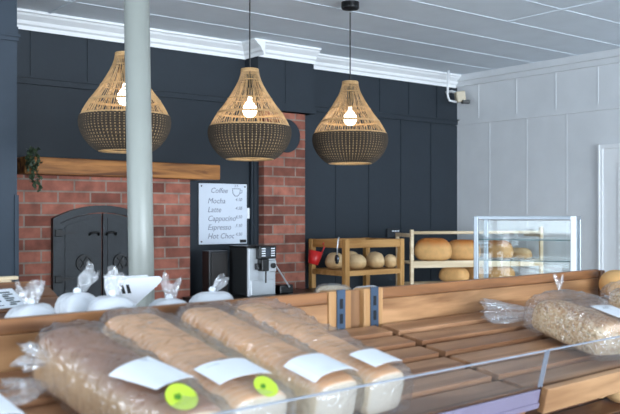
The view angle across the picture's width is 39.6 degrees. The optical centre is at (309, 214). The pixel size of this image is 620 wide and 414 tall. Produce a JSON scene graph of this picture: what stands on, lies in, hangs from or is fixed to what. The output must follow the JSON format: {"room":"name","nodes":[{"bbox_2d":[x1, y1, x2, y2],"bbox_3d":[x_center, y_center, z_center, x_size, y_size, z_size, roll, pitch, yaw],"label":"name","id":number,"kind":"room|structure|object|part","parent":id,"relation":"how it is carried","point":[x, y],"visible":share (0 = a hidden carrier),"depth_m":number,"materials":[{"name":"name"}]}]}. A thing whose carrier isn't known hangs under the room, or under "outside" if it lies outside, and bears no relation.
{"room":"food shop","nodes":[
{"label":"food shop","id":0,"kind":"room"},
{"bbox_2d":[0,0,19,281],"bbox_3d":[-3.626,0.092,3.517,4.703,2.715,0.619,0,0,-38],"label":"wall pier","id":1,"kind":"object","parent":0,"point":[9,36],"visible":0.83,"depth_m":4.72,"materials":[{"name":"paint"}]},
{"bbox_2d":[17,174,189,299],"bbox_3d":[-1.351,0.604,5.594,1.198,1.692,0.199,0,0,-38],"label":"brick wall","id":2,"kind":"structure","parent":0,"point":[58,195],"depth_m":5.49,"materials":[{"name":"red brick"}]},
{"bbox_2d":[51,205,128,296],"bbox_3d":[-1.314,0.310,5.460,0.654,0.742,0.059,0,0,-38],"label":"door set","id":3,"kind":"structure","parent":2,"relation":"attached to","point":[76,241],"depth_m":5.40,"materials":[{"name":"black metal"}]},
{"bbox_2d":[17,156,219,179],"bbox_3d":[-1.242,-0.294,5.603,1.355,0.106,0.318,0,0,-38],"label":"mantel beam","id":4,"kind":"structure","parent":2,"relation":"on","point":[52,166],"depth_m":5.39,"materials":[{"name":"brown wood"}]},
{"bbox_2d":[25,146,42,191],"bbox_3d":[-1.620,-0.269,5.044,0.101,0.274,0.087,0,0,-38],"label":"trailing ivy","id":5,"kind":"object","parent":4,"relation":"on","point":[30,161],"visible":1,"depth_m":5.03,"materials":[{"name":"green plant"}]},
{"bbox_2d":[17,29,458,295],"bbox_3d":[-2.139,0.043,5.139,9.050,2.815,0.134,0,0,-38],"label":"wall","id":6,"kind":"structure","parent":0,"point":[412,185],"depth_m":6.79,"materials":[{"name":"paint"}]},
{"bbox_2d":[17,8,245,59],"bbox_3d":[-1.208,-1.210,5.778,1.921,0.110,0.092,0,0,-38],"label":"trim","id":7,"kind":"structure","parent":6,"relation":"attached to","point":[32,20],"depth_m":5.70,"materials":[{"name":"white paint"}]},
{"bbox_2d":[198,183,249,244],"bbox_3d":[-0.623,-0.008,6.284,0.436,0.440,0.024,0,0,-38],"label":"whiteboard","id":8,"kind":"object","parent":6,"relation":"attached to","point":[223,212],"visible":1,"depth_m":6.27,"materials":[{"name":"ceramic"}]},
{"bbox_2d":[249,112,258,244],"bbox_3d":[-0.418,0.325,6.439,0.063,2.250,0.039,0,0,-38],"label":"trim","id":9,"kind":"structure","parent":6,"relation":"attached to","point":[253,165],"depth_m":6.42,"materials":[{"name":"paint"}]},
{"bbox_2d":[314,53,460,87],"bbox_3d":[0.652,-1.210,7.258,1.784,0.110,0.092,0,0,-38],"label":"trim","id":10,"kind":"structure","parent":6,"relation":"attached to","point":[326,62],"depth_m":7.23,"materials":[{"name":"white paint"}]},
{"bbox_2d":[386,228,398,236],"bbox_3d":[0.704,0.151,7.338,0.140,0.075,0.029,0,0,-38],"label":"wall socket","id":11,"kind":"object","parent":6,"relation":"attached to","point":[390,232],"visible":0.85,"depth_m":7.31,"materials":[{"name":"grey plastic"}]},
{"bbox_2d":[445,71,469,103],"bbox_3d":[1.313,-1.125,7.644,0.214,0.279,0.254,0,0,6],"label":"security camera","id":12,"kind":"object","parent":6,"relation":"attached to","point":[460,96],"visible":1,"depth_m":7.61,"materials":[{"name":"beige plastic"}]},
{"bbox_2d":[245,56,315,114],"bbox_3d":[-0.224,-1.020,6.504,0.546,0.490,0.179,0,0,-38],"label":"wall","id":13,"kind":"structure","parent":0,"point":[290,84],"depth_m":6.45,"materials":[{"name":"paint"}]},
{"bbox_2d":[242,38,320,63],"bbox_3d":[-0.235,-1.210,6.444,0.614,0.110,0.259,0,0,-38],"label":"trim","id":14,"kind":"structure","parent":13,"relation":"attached to","point":[258,47],"depth_m":6.35,"materials":[{"name":"white paint"}]},
{"bbox_2d":[259,111,304,288],"bbox_3d":[-0.222,0.338,6.554,0.387,2.224,0.103,0,0,-38],"label":"brick pillar","id":15,"kind":"structure","parent":0,"point":[281,179],"depth_m":6.52,"materials":[{"name":"red brick"}]},
{"bbox_2d":[277,119,299,152],"bbox_3d":[-0.175,-0.598,6.512,0.252,0.252,0.022,0,0,-38],"label":"flue cover","id":16,"kind":"object","parent":15,"relation":"attached to","point":[295,139],"visible":0.47,"depth_m":6.54,"materials":[{"name":"metal"}]},
{"bbox_2d":[17,0,619,74],"bbox_3d":[2.611,-1.312,-0.913,8.950,0.106,15.320,0,0,-38],"label":"ceiling","id":17,"kind":"structure","parent":0,"point":[460,37],"depth_m":5.72,"materials":[{"name":"paint"}]},
{"bbox_2d":[78,45,170,153],"bbox_3d":[-0.915,-0.788,4.260,0.454,0.952,0.454,0,0,-42],"label":"pendant lamp","id":18,"kind":"object","parent":17,"relation":"hanging from","point":[104,130],"visible":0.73,"depth_m":4.13,"materials":[{"name":"wicker"}]},
{"bbox_3d":[-0.915,-0.597,4.260,0.077,0.111,0.077,0,0,-11],"label":"bulb","id":19,"kind":"part","parent":18,"relation":"part of","materials":[{"name":"white glass"}]},
{"bbox_2d":[208,0,291,160],"bbox_3d":[-0.325,-0.781,4.650,0.454,0.966,0.454,0,0,-27],"label":"pendant lamp","id":20,"kind":"object","parent":17,"relation":"hanging from","point":[260,141],"visible":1,"depth_m":4.52,"materials":[{"name":"brown wicker"}]},
{"bbox_3d":[-0.325,-0.975,4.650,0.008,0.447,0.007,0,0,32],"label":"cord","id":21,"kind":"part","parent":20,"relation":"part of","materials":[{"name":"black plastic"}]},
{"bbox_3d":[-0.325,-0.583,4.650,0.077,0.111,0.077,0,0,32],"label":"bulb","id":22,"kind":"part","parent":20,"relation":"part of","materials":[{"name":"white glass"}]},
{"bbox_2d":[312,0,387,164],"bbox_3d":[0.239,-0.784,5.120,0.454,0.961,0.454,0,0,18],"label":"pendant lamp","id":23,"kind":"object","parent":17,"relation":"hanging from","point":[344,146],"visible":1,"depth_m":5.00,"materials":[{"name":"brown wicker"}]},
{"bbox_3d":[0.239,-0.588,5.120,0.077,0.111,0.077,0,0,-25],"label":"bulb","id":24,"kind":"part","parent":23,"relation":"part of","materials":[{"name":"white glass"}]},
{"bbox_3d":[0.239,-0.980,5.120,0.008,0.447,0.007,0,0,-25],"label":"cord","id":25,"kind":"part","parent":23,"relation":"part of","materials":[{"name":"black plastic"}]},
{"bbox_2d":[456,48,619,275],"bbox_3d":[6.133,0.043,1.888,0.150,2.815,15.320,0,0,-38],"label":"wall","id":26,"kind":"structure","parent":0,"point":[529,136],"depth_m":7.15,"materials":[{"name":"grey paint"}]},
{"bbox_2d":[598,143,619,295],"bbox_3d":[2.561,0.452,6.314,0.030,1.996,1.000,0,0,-38],"label":"door","id":27,"kind":"structure","parent":26,"relation":"in","point":[608,154],"depth_m":6.64,"materials":[{"name":"white paint"}]},
{"bbox_3d":[2.611,1.500,-0.913,8.950,0.100,15.320,0,0,-39],"label":"floor","id":28,"kind":"structure","parent":0,"visible":0},
{"bbox_2d":[0,276,57,317],"bbox_3d":[-1.080,0.807,1.896,1.130,1.286,0.255,0,0,-43],"label":"slatted shelf","id":29,"kind":"object","parent":28,"relation":"on","point":[26,290],"visible":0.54,"depth_m":2.26,"materials":[{"name":"brown wood"}]},
{"bbox_2d":[0,288,26,308],"bbox_3d":[-0.796,0.213,2.160,0.093,0.043,0.151,0,0,44],"label":"ticket","id":30,"kind":"object","parent":29,"relation":"on","point":[9,298],"visible":0.98,"depth_m":2.19,"materials":[{"name":"paper"}]},
{"bbox_2d":[0,292,20,305],"bbox_3d":[-0.794,0.213,2.158,0.123,0.002,0.072,-1,23,-46],"label":"print","id":31,"kind":"object","parent":30,"relation":"attached to","point":[11,298],"depth_m":2.19},
{"bbox_3d":[-1.147,0.202,1.946,1.100,0.050,0.018,0,0,-42],"label":"rail","id":32,"kind":"part","parent":29,"relation":"part of","materials":[{"name":"brown wood"}]},
{"bbox_2d":[124,0,154,306],"bbox_3d":[-0.648,0.093,3.300,0.144,2.716,0.096,0,0,0],"label":"column","id":33,"kind":"structure","parent":28,"relation":"on","point":[136,12],"depth_m":3.26,"materials":[{"name":"white paint"}]},
{"bbox_2d":[183,288,317,302],"bbox_3d":[-0.248,1.000,5.942,1.150,0.900,0.510,0,0,-38],"label":"countertop","id":34,"kind":"structure","parent":28,"relation":"on","point":[308,290],"depth_m":5.96,"materials":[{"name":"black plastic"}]},
{"bbox_2d":[202,250,227,291],"bbox_3d":[-0.647,0.397,5.877,0.152,0.306,0.096,0,0,-38],"label":"cooler","id":35,"kind":"object","parent":34,"relation":"on","point":[214,263],"visible":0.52,"depth_m":5.84,"materials":[{"name":"black plastic"}]},
{"bbox_3d":[-0.617,0.400,5.844,0.122,0.281,0.007,0,0,-38],"label":"panel","id":36,"kind":"part","parent":35,"relation":"part of","materials":[{"name":"brown glass"}]},
{"bbox_2d":[229,245,275,296],"bbox_3d":[-0.384,0.379,5.933,0.233,0.342,0.285,0,0,-38],"label":"coffee machine","id":37,"kind":"object","parent":34,"relation":"on","point":[252,267],"visible":0.99,"depth_m":5.85,"materials":[{"name":"silver plastic"}]},
{"bbox_3d":[-0.331,0.388,5.875,0.223,0.324,0.020,0,0,-38],"label":"panel","id":38,"kind":"part","parent":37,"relation":"part of","materials":[{"name":"metal"}]},
{"bbox_3d":[-0.326,0.379,5.833,0.082,0.162,0.056,0,0,-38],"label":"coffee spout","id":39,"kind":"part","parent":37,"relation":"part of","materials":[{"name":"black plastic"}]},
{"bbox_2d":[251,279,274,295],"bbox_3d":[-0.322,0.493,5.867,0.199,0.103,0.008,0,0,-38],"label":"drip tray","id":40,"kind":"object","parent":37,"relation":"on","point":[259,287],"depth_m":5.86,"materials":[{"name":"metal"}]},
{"bbox_3d":[-0.298,0.253,5.862,0.142,0.090,0.046,0,0,-38],"label":"control panel","id":41,"kind":"part","parent":37,"relation":"part of","materials":[{"name":"black plastic"}]},
{"bbox_3d":[-0.267,0.350,5.899,0.073,0.080,0.026,0,0,-38],"label":"dial plate","id":42,"kind":"part","parent":37,"relation":"part of","materials":[{"name":"metal"}]},
{"bbox_2d":[275,265,292,293],"bbox_3d":[-0.208,0.446,6.034,0.170,0.208,0.116,0,0,-38],"label":"box","id":43,"kind":"object","parent":34,"relation":"on","point":[286,288],"visible":0.81,"depth_m":6.00,"materials":[{"name":"black plastic"}]},
{"bbox_3d":[-0.191,0.424,5.982,0.131,0.166,0.012,0,0,-38],"label":"rod","id":44,"kind":"part","parent":43,"relation":"part of","materials":[{"name":"metal"}]},
{"bbox_2d":[0,269,619,413],"bbox_3d":[0.070,0.819,2.164,3.305,1.261,1.015,0,0,-43],"label":"display stand","id":45,"kind":"object","parent":28,"relation":"on","point":[456,359],"visible":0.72,"depth_m":2.11,"materials":[{"name":"brown wood"}]},
{"bbox_2d":[0,394,23,413],"bbox_3d":[-0.510,0.297,1.209,0.377,0.168,0.167,0,0,45],"label":"loaf","id":46,"kind":"object","parent":45,"relation":"on","point":[6,407],"visible":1,"depth_m":1.17,"materials":[{"name":"white plastic"}]},
{"bbox_2d":[4,298,55,317],"bbox_3d":[-0.596,0.243,1.841,0.109,0.212,0.144,0,0,-42],"label":"bread bag","id":47,"kind":"object","parent":45,"relation":"on","point":[31,308],"visible":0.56,"depth_m":1.81,"materials":[{"name":"white plastic"}]},
{"bbox_2d":[54,288,94,313],"bbox_3d":[-0.543,0.227,2.011,0.101,0.243,0.132,0,0,-42],"label":"bread bag","id":48,"kind":"object","parent":45,"relation":"on","point":[75,301],"visible":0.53,"depth_m":1.97,"materials":[{"name":"white plastic"}]},
{"bbox_2d":[87,289,135,310],"bbox_3d":[-0.438,0.230,1.904,0.116,0.238,0.123,0,0,-42],"label":"bread bag","id":49,"kind":"object","parent":45,"relation":"on","point":[110,301],"visible":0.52,"depth_m":1.87,"materials":[{"name":"white plastic"}]},
{"bbox_2d":[4,325,221,413],"bbox_3d":[-0.329,0.285,1.396,0.421,0.194,0.230,0,0,42],"label":"loaf","id":50,"kind":"object","parent":45,"relation":"on","point":[81,366],"visible":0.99,"depth_m":1.38,"materials":[{"name":"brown food"}]},
{"bbox_2d":[175,392,180,399],"bbox_3d":[-0.198,0.270,1.285,0.011,0.006,0.014,18,13,42],"label":"print","id":51,"kind":"object","parent":50,"relation":"on","point":[177,394],"depth_m":1.29},
{"bbox_3d":[-0.560,0.208,1.611,1.622,0.030,0.020,0,0,-43],"label":"rail","id":52,"kind":"part","parent":45,"relation":"part of","materials":[{"name":"brown wood"}]},
{"bbox_2d":[149,287,186,305],"bbox_3d":[-0.335,0.242,2.052,0.101,0.213,0.132,0,0,-42],"label":"bread bag","id":53,"kind":"object","parent":45,"relation":"on","point":[168,299],"visible":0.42,"depth_m":2.03,"materials":[{"name":"white plastic"}]},
{"bbox_2d":[102,313,286,413],"bbox_3d":[-0.245,0.275,1.577,0.183,0.200,0.514,0,0,-41],"label":"loaf","id":54,"kind":"object","parent":45,"relation":"on","point":[229,383],"visible":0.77,"depth_m":1.47,"materials":[{"name":"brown food"}]},
{"bbox_2d":[189,287,233,302],"bbox_3d":[-0.249,0.249,2.189,0.108,0.200,0.132,0,0,-42],"label":"bread bag","id":55,"kind":"object","parent":45,"relation":"on","point":[212,295],"visible":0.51,"depth_m":2.16,"materials":[{"name":"white plastic"}]},
{"bbox_2d":[0,326,518,413],"bbox_3d":[-0.339,0.365,1.483,1.804,0.156,0.585,0,0,-38],"label":"tray","id":56,"kind":"object","parent":45,"relation":"on","point":[433,384],"depth_m":1.84,"materials":[{"name":"brown wood"}]},
{"bbox_2d":[179,307,357,413],"bbox_3d":[-0.097,0.277,1.659,0.443,0.202,0.142,0,0,44],"label":"loaf","id":57,"kind":"object","parent":45,"relation":"on","point":[296,372],"visible":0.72,"depth_m":1.56,"materials":[{"name":"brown food"}]},
{"bbox_2d":[233,303,403,413],"bbox_3d":[0.004,0.277,1.753,0.163,0.200,0.440,0,0,-44],"label":"loaf","id":58,"kind":"object","parent":45,"relation":"on","point":[372,366],"visible":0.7,"depth_m":1.65,"materials":[{"name":"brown food"}]},
{"bbox_2d":[316,284,349,291],"bbox_3d":[0.068,0.272,2.476,0.104,0.154,0.136,0,0,-43],"label":"bread bag","id":59,"kind":"object","parent":45,"relation":"on","point":[324,287],"visible":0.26,"depth_m":2.45,"materials":[{"name":"white plastic"}]},
{"bbox_3d":[0.064,0.821,2.190,0.078,1.258,0.039,0,0,-43],"label":"post","id":60,"kind":"part","parent":45,"relation":"part of","materials":[{"name":"brown wood"}]},
{"bbox_2d":[355,285,376,287],"bbox_3d":[0.170,0.280,2.599,0.070,0.138,0.121,0,0,-42],"label":"bread bag","id":61,"kind":"object","parent":45,"relation":"on","point":[366,285],"visible":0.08,"depth_m":2.58,"materials":[{"name":"white plastic"}]},
{"bbox_3d":[0.154,0.821,2.273,0.072,1.258,0.039,0,0,-43],"label":"post","id":62,"kind":"part","parent":45,"relation":"part of","materials":[{"name":"brown wood"}]},
{"bbox_3d":[0.601,0.208,2.675,1.128,0.030,0.020,0,0,-43],"label":"rail","id":63,"kind":"part","parent":45,"relation":"part of","materials":[{"name":"brown wood"}]},
{"bbox_2d":[381,296,619,402],"bbox_3d":[0.886,0.365,2.606,1.526,0.156,0.566,0,0,-38],"label":"tray","id":64,"kind":"object","parent":45,"relation":"on","point":[467,335],"depth_m":2.23,"materials":[{"name":"brown wood"}]},
{"bbox_2d":[481,290,619,354],"bbox_3d":[0.674,0.269,2.365,0.463,0.218,0.233,0,0,42],"label":"loaf","id":65,"kind":"object","parent":45,"relation":"on","point":[568,323],"visible":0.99,"depth_m":2.25,"materials":[{"name":"white food"}]},
{"bbox_2d":[525,397,619,413],"bbox_3d":[0.248,0.601,1.971,3.300,0.129,0.489,0,0,-43],"label":"tray","id":66,"kind":"object","parent":45,"relation":"on","point":[605,405],"depth_m":2.59,"materials":[{"name":"brown wood"}]},
{"bbox_3d":[1.026,0.823,3.072,0.035,1.253,0.039,0,0,-43],"label":"post","id":67,"kind":"part","parent":45,"relation":"part of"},
{"bbox_2d":[599,270,619,296],"bbox_3d":[1.077,0.243,2.981,0.147,0.104,0.148,0,0,22],"label":"bread roll","id":68,"kind":"object","parent":45,"relation":"on","point":[609,281],"visible":0.73,"depth_m":2.94,"materials":[{"name":"food"}]},
{"bbox_2d":[606,392,619,402],"bbox_3d":[0.959,0.547,2.675,0.090,0.071,0.088,0,0,-25],"label":"bread roll","id":69,"kind":"object","parent":45,"relation":"on","point":[614,397],"visible":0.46,"depth_m":2.64,"materials":[{"name":"beige food"}]},
{"bbox_2d":[607,287,619,307],"bbox_3d":[1.057,0.289,2.649,0.186,0.173,0.329,0,0,-34],"label":"loaf","id":70,"kind":"object","parent":45,"relation":"on","point":[614,298],"visible":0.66,"depth_m":2.69,"materials":[{"name":"white food"}]},
{"bbox_2d":[309,237,403,288],"bbox_3d":[0.364,0.815,6.723,0.610,1.271,0.440,0,0,-38],"label":"stand","id":71,"kind":"object","parent":28,"relation":"on","point":[366,243],"visible":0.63,"depth_m":6.60,"materials":[{"name":"brown wood"}]},
{"bbox_3d":[0.018,0.818,6.702,0.042,1.265,0.042,0,0,-38],"label":"leg","id":72,"kind":"part","parent":71,"relation":"part of","materials":[{"name":"brown wood"}]},
{"bbox_2d":[308,242,324,264],"bbox_3d":[0.046,0.293,6.545,0.113,0.179,0.111,0,0,26],"label":"jug","id":73,"kind":"object","parent":71,"relation":"hanging from","point":[314,257],"visible":1,"depth_m":6.50,"materials":[{"name":"plastic"}]},
{"bbox_3d":[0.139,0.217,6.544,0.024,0.060,0.356,0,0,-38],"label":"rail","id":74,"kind":"part","parent":71,"relation":"part of","materials":[{"name":"brown wood"}]},
{"bbox_2d":[325,252,341,268],"bbox_3d":[0.193,0.352,6.618,0.162,0.129,0.142,0,0,34],"label":"bread roll","id":75,"kind":"object","parent":71,"relation":"on","point":[330,263],"visible":0.85,"depth_m":6.57,"materials":[{"name":"beige food"}]},
{"bbox_2d":[335,237,339,263],"bbox_3d":[0.200,0.264,6.391,0.038,0.204,0.038,0,0,6],"label":"scoop","id":76,"kind":"object","parent":71,"relation":"hanging from","point":[336,255],"visible":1,"depth_m":6.38,"materials":[{"name":"silver metal"}]},
{"bbox_2d":[335,255,338,263],"bbox_3d":[0.200,0.330,6.391,0.028,0.072,0.046,0,0,-38],"label":"bowl","id":77,"kind":"object","parent":76,"relation":"on","point":[336,256],"depth_m":6.38,"materials":[{"name":"metal"}]},
{"bbox_3d":[0.266,0.815,6.391,0.042,1.271,0.042,0,0,-38],"label":"leg","id":78,"kind":"part","parent":71,"relation":"part of","materials":[{"name":"brown wood"}]},
{"bbox_3d":[0.242,0.217,6.877,0.526,0.060,0.024,0,0,-38],"label":"rail","id":79,"kind":"part","parent":71,"relation":"part of","materials":[{"name":"brown wood"}]},
{"bbox_2d":[312,266,399,275],"bbox_3d":[0.364,0.435,6.723,0.604,0.038,0.434,0,0,-38],"label":"shelf","id":80,"kind":"object","parent":71,"relation":"attached to","point":[344,271],"depth_m":6.57,"materials":[{"name":"brown wood"}]},
{"bbox_2d":[350,254,365,268],"bbox_3d":[0.358,0.358,6.609,0.157,0.117,0.148,0,0,29],"label":"bread roll","id":81,"kind":"object","parent":71,"relation":"on","point":[357,261],"visible":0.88,"depth_m":6.55,"materials":[{"name":"beige food"}]},
{"bbox_3d":[0.462,0.818,7.056,0.042,1.265,0.042,0,0,-38],"label":"leg","id":82,"kind":"part","parent":71,"relation":"part of","materials":[{"name":"brown wood"}]},
{"bbox_3d":[0.490,0.217,6.565,0.526,0.060,0.024,0,0,-38],"label":"rail","id":83,"kind":"part","parent":71,"relation":"part of","materials":[{"name":"brown wood"}]},
{"bbox_2d":[366,252,384,267],"bbox_3d":[0.508,0.351,6.729,0.136,0.131,0.206,0,0,-23],"label":"bread roll","id":84,"kind":"object","parent":71,"relation":"on","point":[373,259],"visible":0.99,"depth_m":6.66,"materials":[{"name":"beige food"}]},
{"bbox_2d":[384,254,396,267],"bbox_3d":[0.635,0.362,6.785,0.114,0.108,0.096,0,0,23],"label":"bread roll","id":85,"kind":"object","parent":71,"relation":"on","point":[390,260],"visible":0.95,"depth_m":6.75,"materials":[{"name":"beige food"}]},
{"bbox_3d":[0.710,0.818,6.744,0.042,1.265,0.042,0,0,-38],"label":"leg","id":86,"kind":"part","parent":71,"relation":"part of","materials":[{"name":"brown wood"}]},
{"bbox_2d":[395,227,542,285],"bbox_3d":[1.301,0.772,7.035,1.156,1.355,0.340,0,0,-15],"label":"rack","id":87,"kind":"object","parent":28,"relation":"on","point":[413,263],"visible":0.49,"depth_m":6.87,"materials":[{"name":"brown wood"}]},
{"bbox_3d":[0.756,0.160,6.889,0.020,0.030,0.288,0,0,-15],"label":"rail","id":88,"kind":"part","parent":87,"relation":"part of","materials":[{"name":"brown wood"}]},
{"bbox_2d":[414,238,451,260],"bbox_3d":[0.991,0.277,6.942,0.299,0.186,0.137,0,0,21],"label":"loaf","id":89,"kind":"object","parent":87,"relation":"on","point":[426,249],"visible":0.99,"depth_m":6.88,"materials":[{"name":"orange food"}]},
{"bbox_2d":[439,267,468,281],"bbox_3d":[1.168,0.482,6.979,0.252,0.126,0.137,0,0,41],"label":"loaf","id":90,"kind":"object","parent":87,"relation":"on","point":[451,273],"visible":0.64,"depth_m":6.92,"materials":[{"name":"food"}]},
{"bbox_2d":[449,239,480,259],"bbox_3d":[1.251,0.284,7.022,0.286,0.172,0.141,0,0,29],"label":"loaf","id":91,"kind":"object","parent":87,"relation":"on","point":[462,249],"visible":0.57,"depth_m":6.96,"materials":[{"name":"food"}]},
{"bbox_2d":[463,267,483,279],"bbox_3d":[1.339,0.481,7.075,0.115,0.127,0.250,0,0,-32],"label":"loaf","id":92,"kind":"object","parent":87,"relation":"on","point":[470,269],"visible":0.22,"depth_m":7.00,"materials":[{"name":"brown food"}]},
{"bbox_3d":[1.342,0.139,6.884,1.104,0.025,0.026,0,0,-15],"label":"rod","id":93,"kind":"part","parent":87,"relation":"part of","materials":[{"name":"brown wood"}]},
{"bbox_2d":[481,240,512,259],"bbox_3d":[1.539,0.286,7.100,0.141,0.167,0.300,0,0,-35],"label":"loaf","id":94,"kind":"object","parent":87,"relation":"on","point":[497,248],"visible":0.73,"depth_m":7.00,"materials":[{"name":"food"}]},
{"bbox_2d":[489,266,514,277],"bbox_3d":[1.565,0.482,7.084,0.251,0.126,0.139,0,0,41],"label":"loaf","id":95,"kind":"object","parent":87,"relation":"on","point":[493,271],"visible":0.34,"depth_m":7.02,"materials":[{"name":"beige food"}]},
{"bbox_2d":[512,247,531,259],"bbox_3d":[1.735,0.320,7.142,0.088,0.101,0.224,0,0,-44],"label":"loaf","id":96,"kind":"object","parent":87,"relation":"on","point":[518,252],"visible":0.73,"depth_m":7.08,"materials":[{"name":"beige food"}]},
{"bbox_3d":[1.846,0.160,7.182,0.020,0.030,0.288,0,0,-15],"label":"rail","id":97,"kind":"part","parent":87,"relation":"part of","materials":[{"name":"brown wood"}]},
{"bbox_3d":[-0.542,1.000,2.464,0.320,0.899,0.235,0,0,-42],"label":"table","id":98,"kind":"object","parent":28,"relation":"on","visible":0},
{"bbox_2d":[104,275,161,305],"bbox_3d":[-0.505,0.361,2.401,0.170,0.377,0.078,0,0,-43],"label":"sign","id":99,"kind":"object","parent":98,"relation":"on","point":[136,287],"visible":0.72,"depth_m":2.38,"materials":[{"name":"plastic"}]},
{"bbox_3d":[1.276,1.025,5.049,1.072,0.850,0.480,0,0,22],"label":"side table","id":100,"kind":"object","parent":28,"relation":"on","visible":0},
{"bbox_2d":[474,216,580,278],"bbox_3d":[1.280,0.303,5.059,0.572,0.594,0.340,0,0,22],"label":"display case","id":101,"kind":"object","parent":100,"relation":"on","point":[575,239],"visible":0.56,"depth_m":5.00,"materials":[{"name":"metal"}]},
{"bbox_3d":[0.968,0.303,5.015,0.026,0.594,0.026,0,0,22],"label":"corner post","id":102,"kind":"part","parent":101,"relation":"part of","materials":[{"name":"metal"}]},
{"bbox_3d":[1.085,0.303,5.306,0.026,0.594,0.026,0,0,22],"label":"corner post","id":103,"kind":"part","parent":101,"relation":"part of","materials":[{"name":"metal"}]},
{"bbox_3d":[1.219,0.016,4.914,0.516,0.020,0.026,0,0,22],"label":"frame rail","id":104,"kind":"part","parent":101,"relation":"part of","materials":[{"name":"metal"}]},
{"bbox_2d":[483,238,570,239],"bbox_3d":[1.280,0.142,5.059,0.516,0.005,0.292,0,0,22],"label":"glass shelf","id":105,"kind":"object","parent":101,"relation":"attached to","point":[483,238],"depth_m":5.00,"materials":[{"name":"white"}]},
{"bbox_2d":[484,257,570,259],"bbox_3d":[1.280,0.263,5.059,0.516,0.005,0.292,0,0,22],"label":"glass shelf","id":106,"kind":"object","parent":101,"relation":"attached to","point":[485,258],"depth_m":5.15,"materials":[{"name":"white"}]},
{"bbox_3d":[1.472,0.303,4.811,0.030,0.594,0.026,0,0,22],"label":"corner post","id":107,"kind":"part","parent":101,"relation":"part of","materials":[{"name":"white plastic"}]},
{"bbox_3d":[1.592,0.303,5.102,0.026,0.594,0.026,0,0,22],"label":"corner post","id":108,"kind":"part","parent":101,"relation":"part of","materials":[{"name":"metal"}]}
]}

